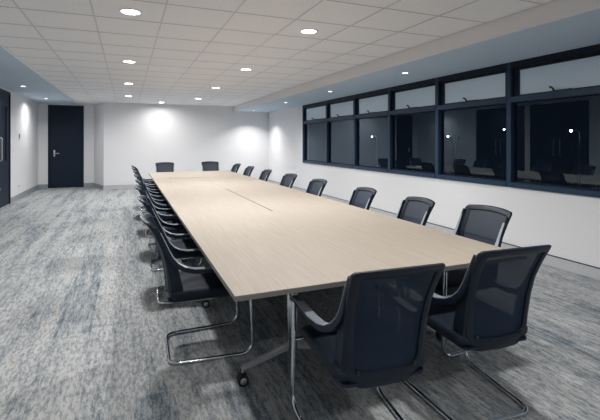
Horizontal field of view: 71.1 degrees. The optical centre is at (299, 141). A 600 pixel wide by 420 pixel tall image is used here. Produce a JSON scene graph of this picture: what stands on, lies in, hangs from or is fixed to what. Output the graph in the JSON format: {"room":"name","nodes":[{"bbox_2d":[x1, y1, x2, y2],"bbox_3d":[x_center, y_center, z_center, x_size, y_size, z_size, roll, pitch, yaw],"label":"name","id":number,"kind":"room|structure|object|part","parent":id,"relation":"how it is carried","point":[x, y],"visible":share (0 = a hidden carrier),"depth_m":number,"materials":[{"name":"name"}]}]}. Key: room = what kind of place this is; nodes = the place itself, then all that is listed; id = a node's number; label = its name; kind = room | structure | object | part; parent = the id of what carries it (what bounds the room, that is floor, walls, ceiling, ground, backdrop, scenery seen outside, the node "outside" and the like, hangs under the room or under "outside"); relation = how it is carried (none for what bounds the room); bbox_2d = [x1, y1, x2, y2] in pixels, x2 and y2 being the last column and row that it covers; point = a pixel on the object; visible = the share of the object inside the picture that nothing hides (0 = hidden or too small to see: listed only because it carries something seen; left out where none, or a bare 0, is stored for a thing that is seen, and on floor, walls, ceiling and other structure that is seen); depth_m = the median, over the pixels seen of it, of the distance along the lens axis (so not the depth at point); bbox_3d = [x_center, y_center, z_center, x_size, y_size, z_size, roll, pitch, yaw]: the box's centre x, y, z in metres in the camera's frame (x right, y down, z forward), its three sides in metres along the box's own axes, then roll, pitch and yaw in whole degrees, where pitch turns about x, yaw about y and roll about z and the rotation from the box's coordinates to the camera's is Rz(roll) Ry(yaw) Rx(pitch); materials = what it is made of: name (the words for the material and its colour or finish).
{"room":"conference room","nodes":[
{"label":"conference room","id":0,"kind":"room"},
{"bbox_2d":[0,87,37,196],"bbox_3d":[-4.638,0.120,4.498,0.150,2.600,17.850,0,0,-22],"label":"wall","id":1,"kind":"structure","parent":0,"point":[24,111],"depth_m":10.97,"materials":[{"name":"white paint"}]},
{"bbox_2d":[0,88,10,207],"bbox_3d":[-6.342,0.140,8.782,0.162,2.560,1.970,0,0,-22],"label":"door","id":2,"kind":"structure","parent":1,"relation":"in","point":[5,96],"depth_m":9.37,"materials":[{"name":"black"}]},
{"bbox_3d":[-6.335,0.160,8.892,0.066,0.504,0.024,0,0,-22],"label":"pull handle","id":3,"kind":"part","parent":2,"relation":"part of","materials":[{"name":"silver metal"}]},
{"bbox_3d":[-6.545,-0.180,9.247,0.010,1.200,0.409,0,0,-22],"label":"vision pane","id":4,"kind":"part","parent":2,"relation":"part of","materials":[{"name":"black"}]},
{"bbox_2d":[11,185,38,202],"bbox_3d":[-4.561,1.357,4.529,0.015,0.125,17.850,0,0,-22],"label":"baseboard","id":5,"kind":"structure","parent":1,"relation":"attached to","point":[20,195],"depth_m":10.91,"materials":[{"name":"grey"}]},
{"bbox_2d":[38,103,93,184],"bbox_3d":[-7.158,0.120,13.177,2.200,2.600,0.120,0,0,-22],"label":"wall","id":6,"kind":"structure","parent":0,"point":[42,107],"depth_m":12.95,"materials":[{"name":"white paint"}]},
{"bbox_2d":[48,105,83,187],"bbox_3d":[-7.276,0.140,13.069,0.980,2.560,0.151,0,0,-22],"label":"door","id":7,"kind":"structure","parent":6,"relation":"in","point":[65,122],"depth_m":13.06,"materials":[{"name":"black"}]},
{"bbox_2d":[39,183,103,189],"bbox_3d":[-6.845,1.357,12.996,2.161,0.125,0.776,0,0,8],"label":"baseboard","id":8,"kind":"structure","parent":6,"relation":"attached to","point":[41,186],"depth_m":12.85,"materials":[{"name":"grey"}]},
{"bbox_2d":[94,102,103,185],"bbox_3d":[-6.038,0.120,13.107,0.479,2.600,1.253,0,0,-39],"label":"wall","id":9,"kind":"structure","parent":0,"point":[98,108],"depth_m":12.84,"materials":[{"name":"white paint"}]},
{"bbox_2d":[104,102,268,185],"bbox_3d":[-3.383,0.120,13.542,5.340,2.600,0.120,0,0,-22],"label":"wall","id":10,"kind":"structure","parent":0,"point":[139,135],"depth_m":13.31,"materials":[{"name":"white paint"}]},
{"bbox_2d":[104,180,267,189],"bbox_3d":[-3.449,1.357,13.442,5.140,0.125,0.015,0,0,-22],"label":"baseboard","id":11,"kind":"structure","parent":10,"relation":"attached to","point":[108,187],"depth_m":12.62,"materials":[{"name":"grey"}]},
{"bbox_2d":[0,187,599,419],"bbox_3d":[-1.332,1.470,5.859,7.400,0.100,18.250,0,0,-22],"label":"floor","id":12,"kind":"structure","parent":0,"point":[84,328],"depth_m":2.90,"materials":[{"name":"carpet"}]},
{"bbox_2d":[131,165,157,210],"bbox_3d":[-3.209,0.955,8.949,0.722,0.926,0.551,0,0,-25],"label":"chair","id":13,"kind":"object","parent":12,"relation":"on","point":[146,180],"visible":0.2,"depth_m":8.74,"materials":[{"name":"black plastic"}]},
{"bbox_2d":[132,167,159,213],"bbox_3d":[-2.908,0.955,8.215,0.722,0.926,0.551,0,0,-20],"label":"chair","id":14,"kind":"object","parent":12,"relation":"on","point":[133,168],"visible":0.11,"depth_m":8.09,"materials":[{"name":"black plastic"}]},
{"bbox_2d":[133,170,165,225],"bbox_3d":[-2.557,0.955,7.385,0.722,0.926,0.551,0,0,-21],"label":"chair","id":15,"kind":"object","parent":12,"relation":"on","point":[134,171],"visible":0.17,"depth_m":7.21,"materials":[{"name":"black plastic"}]},
{"bbox_3d":[-2.485,0.991,7.412,0.524,0.078,0.456,0,0,-21],"label":"seat","id":16,"kind":"part","parent":15,"relation":"part of","materials":[{"name":"black fabric"}]},
{"bbox_2d":[134,174,170,236],"bbox_3d":[-2.190,0.955,6.509,0.722,0.926,0.551,0,0,-21],"label":"chair","id":17,"kind":"object","parent":12,"relation":"on","point":[137,176],"visible":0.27,"depth_m":6.41,"materials":[{"name":"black plastic"}]},
{"bbox_3d":[-2.242,0.689,6.744,0.628,0.312,0.059,0,0,-25],"label":"armrest","id":18,"kind":"part","parent":17,"relation":"part of","materials":[{"name":"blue plastic"}]},
{"bbox_3d":[-2.074,0.689,6.298,0.628,0.312,0.059,0,0,-16],"label":"armrest","id":19,"kind":"part","parent":17,"relation":"part of","materials":[{"name":"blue plastic"}]},
{"bbox_3d":[-2.118,0.991,6.536,0.524,0.078,0.456,0,0,-21],"label":"seat","id":20,"kind":"part","parent":17,"relation":"part of","materials":[{"name":"black fabric"}]},
{"bbox_2d":[135,179,186,252],"bbox_3d":[-1.823,0.955,5.627,0.722,0.926,0.551,0,0,-24],"label":"chair","id":21,"kind":"object","parent":12,"relation":"on","point":[138,181],"visible":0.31,"depth_m":5.44,"materials":[{"name":"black plastic"}]},
{"bbox_3d":[-2.061,0.768,5.521,0.201,0.553,0.434,0,0,-24],"label":"frame","id":22,"kind":"part","parent":21,"relation":"part of","materials":[{"name":"blue plastic"}]},
{"bbox_3d":[-1.889,0.689,5.859,0.628,0.312,0.059,0,0,-29],"label":"armrest","id":23,"kind":"part","parent":21,"relation":"part of","materials":[{"name":"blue plastic"}]},
{"bbox_3d":[-1.694,0.689,5.424,0.628,0.312,0.059,0,0,-20],"label":"armrest","id":24,"kind":"part","parent":21,"relation":"part of","materials":[{"name":"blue plastic"}]},
{"bbox_3d":[-1.752,0.991,5.659,0.524,0.078,0.456,0,0,-24],"label":"seat","id":25,"kind":"part","parent":21,"relation":"part of","materials":[{"name":"black fabric"}]},
{"bbox_2d":[155,162,174,171],"bbox_3d":[-3.178,0.955,9.947,0.551,0.926,0.722,0,0,-22],"label":"chair","id":26,"kind":"object","parent":12,"relation":"on","point":[161,166],"visible":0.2,"depth_m":10.21,"materials":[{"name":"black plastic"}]},
{"bbox_2d":[134,185,202,270],"bbox_3d":[-1.531,0.955,4.864,0.722,0.926,0.551,0,0,-22],"label":"chair","id":27,"kind":"object","parent":12,"relation":"on","point":[139,188],"visible":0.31,"depth_m":4.71,"materials":[{"name":"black plastic"}]},
{"bbox_3d":[-1.773,0.768,4.768,0.201,0.553,0.434,0,0,-22],"label":"frame","id":28,"kind":"part","parent":27,"relation":"part of","materials":[{"name":"blue plastic"}]},
{"bbox_3d":[-1.588,0.689,5.098,0.628,0.312,0.059,0,0,-26],"label":"armrest","id":29,"kind":"part","parent":27,"relation":"part of","materials":[{"name":"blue plastic"}]},
{"bbox_3d":[-1.411,0.689,4.656,0.628,0.312,0.059,0,0,-17],"label":"armrest","id":30,"kind":"part","parent":27,"relation":"part of","materials":[{"name":"blue plastic"}]},
{"bbox_3d":[-1.459,0.991,4.893,0.524,0.078,0.456,0,0,-22],"label":"seat","id":31,"kind":"part","parent":27,"relation":"part of","materials":[{"name":"black fabric"}]},
{"bbox_2d":[137,195,213,304],"bbox_3d":[-1.128,0.955,3.908,0.722,0.926,0.551,0,0,-20],"label":"chair","id":32,"kind":"object","parent":12,"relation":"on","point":[180,243],"visible":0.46,"depth_m":3.78,"materials":[{"name":"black plastic"}]},
{"bbox_3d":[-1.372,0.768,3.817,0.201,0.553,0.434,0,0,-20],"label":"frame","id":33,"kind":"part","parent":32,"relation":"part of","materials":[{"name":"blue plastic"}]},
{"bbox_3d":[-1.179,0.689,4.143,0.628,0.312,0.059,0,0,-25],"label":"armrest","id":34,"kind":"part","parent":32,"relation":"part of","materials":[{"name":"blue plastic"}]},
{"bbox_3d":[-1.013,0.689,3.696,0.628,0.312,0.059,0,0,-16],"label":"armrest","id":35,"kind":"part","parent":32,"relation":"part of","materials":[{"name":"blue plastic"}]},
{"bbox_3d":[-1.056,0.991,3.934,0.524,0.078,0.456,0,0,-20],"label":"seat","id":36,"kind":"part","parent":32,"relation":"part of","materials":[{"name":"black fabric"}]},
{"bbox_2d":[140,213,254,364],"bbox_3d":[-0.728,0.955,2.926,0.722,0.926,0.551,0,0,-20],"label":"chair","id":37,"kind":"object","parent":12,"relation":"on","point":[190,284],"visible":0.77,"depth_m":2.75,"materials":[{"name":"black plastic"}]},
{"bbox_3d":[-0.973,0.768,2.837,0.201,0.553,0.434,0,0,-20],"label":"frame","id":38,"kind":"part","parent":37,"relation":"part of","materials":[{"name":"blue plastic"}]},
{"bbox_3d":[-0.777,0.689,3.162,0.628,0.312,0.059,0,0,-25],"label":"armrest","id":39,"kind":"part","parent":37,"relation":"part of","materials":[{"name":"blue plastic"}]},
{"bbox_3d":[-0.614,0.689,2.714,0.628,0.312,0.059,0,0,-15],"label":"armrest","id":40,"kind":"part","parent":37,"relation":"part of","materials":[{"name":"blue plastic"}]},
{"bbox_3d":[-0.655,0.991,2.953,0.524,0.078,0.456,0,0,-20],"label":"seat","id":41,"kind":"part","parent":37,"relation":"part of","materials":[{"name":"black fabric"}]},
{"bbox_3d":[-0.623,1.042,2.965,0.469,0.023,0.502,0,0,-20],"label":"seat frame","id":42,"kind":"part","parent":37,"relation":"part of","materials":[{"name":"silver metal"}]},
{"bbox_2d":[201,161,219,170],"bbox_3d":[-2.172,0.955,10.394,0.551,0.926,0.722,0,0,-22],"label":"chair","id":43,"kind":"object","parent":12,"relation":"on","point":[208,165],"visible":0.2,"depth_m":10.65,"materials":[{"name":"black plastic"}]},
{"bbox_2d":[231,163,240,172],"bbox_3d":[-1.704,0.955,9.487,0.722,0.926,0.551,0,0,-23],"label":"chair","id":44,"kind":"object","parent":12,"relation":"on","point":[235,167],"visible":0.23,"depth_m":9.69,"materials":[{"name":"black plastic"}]},
{"bbox_2d":[243,166,253,176],"bbox_3d":[-1.288,0.955,8.478,0.722,0.926,0.551,0,0,-22],"label":"chair","id":45,"kind":"object","parent":12,"relation":"on","point":[249,169],"visible":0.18,"depth_m":8.67,"materials":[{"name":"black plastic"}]},
{"bbox_2d":[259,169,271,180],"bbox_3d":[-0.865,0.955,7.449,0.722,0.926,0.551,0,0,-20],"label":"chair","id":46,"kind":"object","parent":12,"relation":"on","point":[264,175],"visible":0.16,"depth_m":7.64,"materials":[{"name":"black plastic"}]},
{"bbox_2d":[279,173,296,187],"bbox_3d":[-0.414,0.955,6.408,0.722,0.926,0.551,0,0,-24],"label":"chair","id":47,"kind":"object","parent":12,"relation":"on","point":[288,179],"visible":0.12,"depth_m":6.59,"materials":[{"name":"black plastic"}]},
{"bbox_2d":[305,179,326,196],"bbox_3d":[-0.021,0.955,5.453,0.722,0.926,0.551,0,0,-22],"label":"chair","id":48,"kind":"object","parent":12,"relation":"on","point":[316,186],"visible":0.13,"depth_m":5.62,"materials":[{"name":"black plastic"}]},
{"bbox_2d":[148,170,504,386],"bbox_3d":[-1.003,1.049,5.941,1.790,0.742,8.110,0,0,-22],"label":"conference table","id":49,"kind":"object","parent":12,"relation":"on","point":[260,238],"visible":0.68,"depth_m":2.93,"materials":[{"name":"brown wood"}]},
{"bbox_2d":[348,187,376,209],"bbox_3d":[0.426,0.955,4.420,0.722,0.926,0.551,0,0,-18],"label":"chair","id":50,"kind":"object","parent":12,"relation":"on","point":[362,197],"visible":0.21,"depth_m":4.56,"materials":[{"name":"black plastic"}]},
{"bbox_3d":[0.469,0.689,4.183,0.628,0.312,0.059,0,0,-23],"label":"armrest","id":51,"kind":"part","parent":50,"relation":"part of","materials":[{"name":"blue plastic"}]},
{"bbox_2d":[290,263,445,419],"bbox_3d":[0.310,0.955,1.985,0.551,0.926,0.722,0,0,-18],"label":"chair","id":52,"kind":"object","parent":12,"relation":"on","point":[376,337],"visible":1,"depth_m":1.77,"materials":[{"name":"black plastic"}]},
{"bbox_3d":[0.073,0.689,1.943,0.059,0.312,0.628,0,0,-23],"label":"armrest","id":53,"kind":"part","parent":52,"relation":"part of","materials":[{"name":"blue plastic"}]},
{"bbox_3d":[0.285,0.991,2.059,0.456,0.078,0.524,0,0,-18],"label":"seat","id":54,"kind":"part","parent":52,"relation":"part of","materials":[{"name":"black fabric"}]},
{"bbox_3d":[0.392,0.768,1.738,0.434,0.553,0.201,0,0,-18],"label":"frame","id":55,"kind":"part","parent":52,"relation":"part of","materials":[{"name":"blue plastic"}]},
{"bbox_2d":[339,196,434,296],"bbox_3d":[0.767,0.955,3.617,0.722,0.926,0.551,0,0,-16],"label":"chair","id":56,"kind":"object","parent":12,"relation":"on","point":[414,209],"visible":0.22,"depth_m":3.75,"materials":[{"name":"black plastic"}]},
{"bbox_3d":[0.667,0.689,3.836,0.628,0.312,0.059,0,0,-12],"label":"armrest","id":57,"kind":"part","parent":56,"relation":"part of","materials":[{"name":"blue plastic"}]},
{"bbox_3d":[1.017,0.768,3.690,0.201,0.553,0.434,0,0,-16],"label":"frame","id":58,"kind":"part","parent":56,"relation":"part of","materials":[{"name":"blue plastic"}]},
{"bbox_3d":[0.802,0.689,3.378,0.628,0.312,0.059,0,0,-21],"label":"armrest","id":59,"kind":"part","parent":56,"relation":"part of","materials":[{"name":"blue plastic"}]},
{"bbox_2d":[434,204,511,357],"bbox_3d":[1.157,0.955,3.094,0.722,0.926,0.551,0,0,-22],"label":"chair","id":60,"kind":"object","parent":12,"relation":"on","point":[487,224],"visible":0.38,"depth_m":3.13,"materials":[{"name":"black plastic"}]},
{"bbox_3d":[1.085,0.991,3.064,0.524,0.078,0.456,0,0,-22],"label":"seat","id":61,"kind":"part","parent":60,"relation":"part of","materials":[{"name":"black fabric"}]},
{"bbox_3d":[1.034,0.689,3.301,0.628,0.312,0.059,0,0,-18],"label":"armrest","id":62,"kind":"part","parent":60,"relation":"part of","materials":[{"name":"blue plastic"}]},
{"bbox_3d":[1.216,0.689,2.860,0.628,0.312,0.059,0,0,-27],"label":"armrest","id":63,"kind":"part","parent":60,"relation":"part of","materials":[{"name":"black plastic"}]},
{"bbox_3d":[1.397,0.768,3.193,0.201,0.553,0.434,0,0,-22],"label":"frame","id":64,"kind":"part","parent":60,"relation":"part of","materials":[{"name":"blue plastic"}]},
{"bbox_2d":[403,245,550,419],"bbox_3d":[0.940,0.955,2.299,0.551,0.926,0.722,0,0,-18],"label":"chair","id":65,"kind":"object","parent":12,"relation":"on","point":[488,311],"visible":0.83,"depth_m":2.08,"materials":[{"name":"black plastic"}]},
{"bbox_3d":[0.707,0.689,2.258,0.084,0.312,0.626,0,0,-18],"label":"armrest","id":66,"kind":"part","parent":65,"relation":"part of","materials":[{"name":"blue plastic"}]},
{"bbox_3d":[0.915,0.991,2.373,0.456,0.078,0.524,0,0,-18],"label":"seat","id":67,"kind":"part","parent":65,"relation":"part of","materials":[{"name":"black fabric"}]},
{"bbox_3d":[1.022,0.768,2.052,0.434,0.553,0.201,0,0,-18],"label":"frame","id":68,"kind":"part","parent":65,"relation":"part of","materials":[{"name":"blue plastic"}]},
{"bbox_2d":[0,0,599,112],"bbox_3d":[-1.332,-1.145,5.859,7.400,0.270,18.250,0,0,-22],"label":"ceiling","id":69,"kind":"structure","parent":0,"point":[62,51],"depth_m":4.88,"materials":[{"name":"tile"}]},
{"bbox_2d":[122,60,135,62],"bbox_3d":[-2.505,-1.177,6.160,0.205,0.007,0.205,0,0,-22],"label":"recessed light","id":70,"kind":"object","parent":69,"relation":"in","point":[124,61],"visible":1,"depth_m":6.14,"materials":[{"name":"white"}]},
{"bbox_2d":[118,8,142,15],"bbox_3d":[-1.534,-1.177,3.802,0.205,0.007,0.205,0,0,-22],"label":"recessed light","id":71,"kind":"object","parent":69,"relation":"in","point":[127,11],"visible":1,"depth_m":3.79,"materials":[{"name":"white"}]},
{"bbox_2d":[122,10,139,14],"bbox_3d":[-1.534,-1.177,3.802,0.157,0.003,0.157,0,0,-22],"label":"diffuser","id":72,"kind":"object","parent":71,"relation":"attached to","point":[127,12],"depth_m":3.81,"materials":[{"name":"white plastic"}]},
{"bbox_2d":[299,29,317,33],"bbox_3d":[0.094,-1.177,4.473,0.205,0.007,0.205,0,0,-22],"label":"recessed light","id":73,"kind":"object","parent":69,"relation":"in","point":[303,31],"visible":1,"depth_m":4.47,"materials":[{"name":"white"}]},
{"bbox_2d":[302,30,315,32],"bbox_3d":[0.094,-1.177,4.473,0.157,0.003,0.157,0,0,-22],"label":"diffuser","id":74,"kind":"object","parent":73,"relation":"attached to","point":[303,31],"depth_m":4.47,"materials":[{"name":"white plastic"}]},
{"bbox_2d":[269,106,599,267],"bbox_3d":[2.197,0.120,6.718,0.180,2.600,16.750,0,0,-22],"label":"wall","id":75,"kind":"structure","parent":0,"point":[569,223],"depth_m":6.22,"materials":[{"name":"white paint"}]},
{"bbox_2d":[302,101,325,164],"bbox_3d":[0.391,-0.220,10.944,0.121,1.580,1.500,0,0,-22],"label":"window","id":76,"kind":"structure","parent":75,"relation":"in","point":[314,113],"depth_m":11.19,"materials":[{"name":"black metal"}]},
{"bbox_3d":[0.417,-0.752,10.940,0.045,0.365,1.408,0,0,-22],"label":"awning sash","id":77,"kind":"part","parent":76,"relation":"part of","materials":[{"name":"black"}]},
{"bbox_3d":[0.420,-0.745,10.922,0.006,0.310,1.265,0,0,-22],"label":"awning pane","id":78,"kind":"part","parent":76,"relation":"part of","materials":[{"name":"clear glass"}]},
{"bbox_2d":[326,95,353,168],"bbox_3d":[0.934,-0.220,9.626,0.121,1.580,1.350,0,0,-22],"label":"window","id":79,"kind":"structure","parent":75,"relation":"in","point":[338,109],"depth_m":9.75,"materials":[{"name":"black metal"}]},
{"bbox_3d":[0.955,-0.752,9.635,0.045,0.365,1.286,0,0,-22],"label":"awning sash","id":80,"kind":"part","parent":79,"relation":"part of","materials":[{"name":"black"}]},
{"bbox_3d":[0.957,-0.745,9.618,0.006,0.310,1.143,0,0,-22],"label":"awning pane","id":81,"kind":"part","parent":79,"relation":"part of","materials":[{"name":"clear glass"}]},
{"bbox_2d":[354,88,388,172],"bbox_3d":[1.438,-0.220,8.401,0.121,1.580,1.300,0,0,-22],"label":"window","id":82,"kind":"structure","parent":75,"relation":"in","point":[372,104],"depth_m":8.48,"materials":[{"name":"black metal"}]},
{"bbox_3d":[1.460,-0.752,8.410,0.045,0.365,1.236,0,0,-22],"label":"awning sash","id":83,"kind":"part","parent":82,"relation":"part of","materials":[{"name":"black"}]},
{"bbox_3d":[1.462,-0.745,8.393,0.006,0.310,1.093,0,0,-22],"label":"awning pane","id":84,"kind":"part","parent":82,"relation":"part of","materials":[{"name":"clear glass"}]},
{"bbox_2d":[389,78,436,177],"bbox_3d":[1.934,-0.220,7.199,0.121,1.580,1.300,0,0,-22],"label":"window","id":85,"kind":"structure","parent":75,"relation":"in","point":[418,97],"depth_m":7.22,"materials":[{"name":"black metal"}]},
{"bbox_3d":[1.955,-0.752,7.208,0.045,0.365,1.236,0,0,-22],"label":"awning sash","id":86,"kind":"part","parent":85,"relation":"part of","materials":[{"name":"black metal"}]},
{"bbox_3d":[1.957,-0.745,7.191,0.006,0.310,1.093,0,0,-22],"label":"awning pane","id":87,"kind":"part","parent":85,"relation":"part of","materials":[{"name":"clear glass"}]},
{"bbox_2d":[268,180,599,279],"bbox_3d":[2.107,1.357,6.681,0.015,0.125,16.750,0,0,-22],"label":"baseboard","id":88,"kind":"structure","parent":75,"relation":"attached to","point":[583,269],"depth_m":4.79,"materials":[{"name":"grey paint"}]},
{"bbox_2d":[437,63,508,186],"bbox_3d":[2.436,-0.220,5.979,0.121,1.580,1.340,0,0,-22],"label":"window","id":89,"kind":"structure","parent":75,"relation":"in","point":[487,86],"depth_m":5.92,"materials":[{"name":"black metal"}]},
{"bbox_3d":[2.457,-0.752,5.987,0.045,0.365,1.276,0,0,-22],"label":"awning sash","id":90,"kind":"part","parent":89,"relation":"part of","materials":[{"name":"black metal"}]},
{"bbox_3d":[2.459,-0.745,5.970,0.006,0.310,1.133,0,0,-22],"label":"awning pane","id":91,"kind":"part","parent":89,"relation":"part of","materials":[{"name":"clear glass"}]},
{"bbox_2d":[509,44,599,197],"bbox_3d":[2.945,-0.220,4.744,0.121,1.580,1.330,0,0,-22],"label":"window","id":92,"kind":"structure","parent":75,"relation":"in","point":[574,73],"depth_m":4.84,"materials":[{"name":"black metal"}]},
{"bbox_3d":[2.966,-0.752,4.753,0.045,0.365,1.266,0,0,-22],"label":"awning sash","id":93,"kind":"part","parent":92,"relation":"part of","materials":[{"name":"black metal"}]},
{"bbox_3d":[2.968,-0.745,4.736,0.006,0.310,1.123,0,0,-22],"label":"awning pane","id":94,"kind":"part","parent":92,"relation":"part of","materials":[{"name":"clear glass"}]},
{"label":"outside","id":95,"kind":"structure","parent":0,"visible":0},
{"bbox_2d":[567,129,580,186],"bbox_3d":[27.445,2.026,41.977,1.289,6.687,0.320,0,0,-2],"label":"street lamp","id":96,"kind":"object","parent":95,"point":[571,130],"visible":0.95,"depth_m":41.92,"materials":[{"name":"grey metal"}]},
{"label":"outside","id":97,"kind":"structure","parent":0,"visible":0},
{"bbox_2d":[446,135,454,173],"bbox_3d":[17.889,1.845,49.981,1.031,5.350,0.256,0,0,-2],"label":"street lamp","id":98,"kind":"object","parent":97,"point":[446,135],"visible":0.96,"depth_m":49.94,"materials":[{"name":"white"}]},
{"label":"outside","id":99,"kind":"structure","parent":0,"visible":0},
{"bbox_2d":[371,136,377,166],"bbox_3d":[10.556,1.745,59.981,1.031,5.350,0.256,0,0,-2],"label":"street lamp","id":100,"kind":"object","parent":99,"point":[371,136],"visible":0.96,"depth_m":59.99,"materials":[{"name":"white metal"}]}
]}

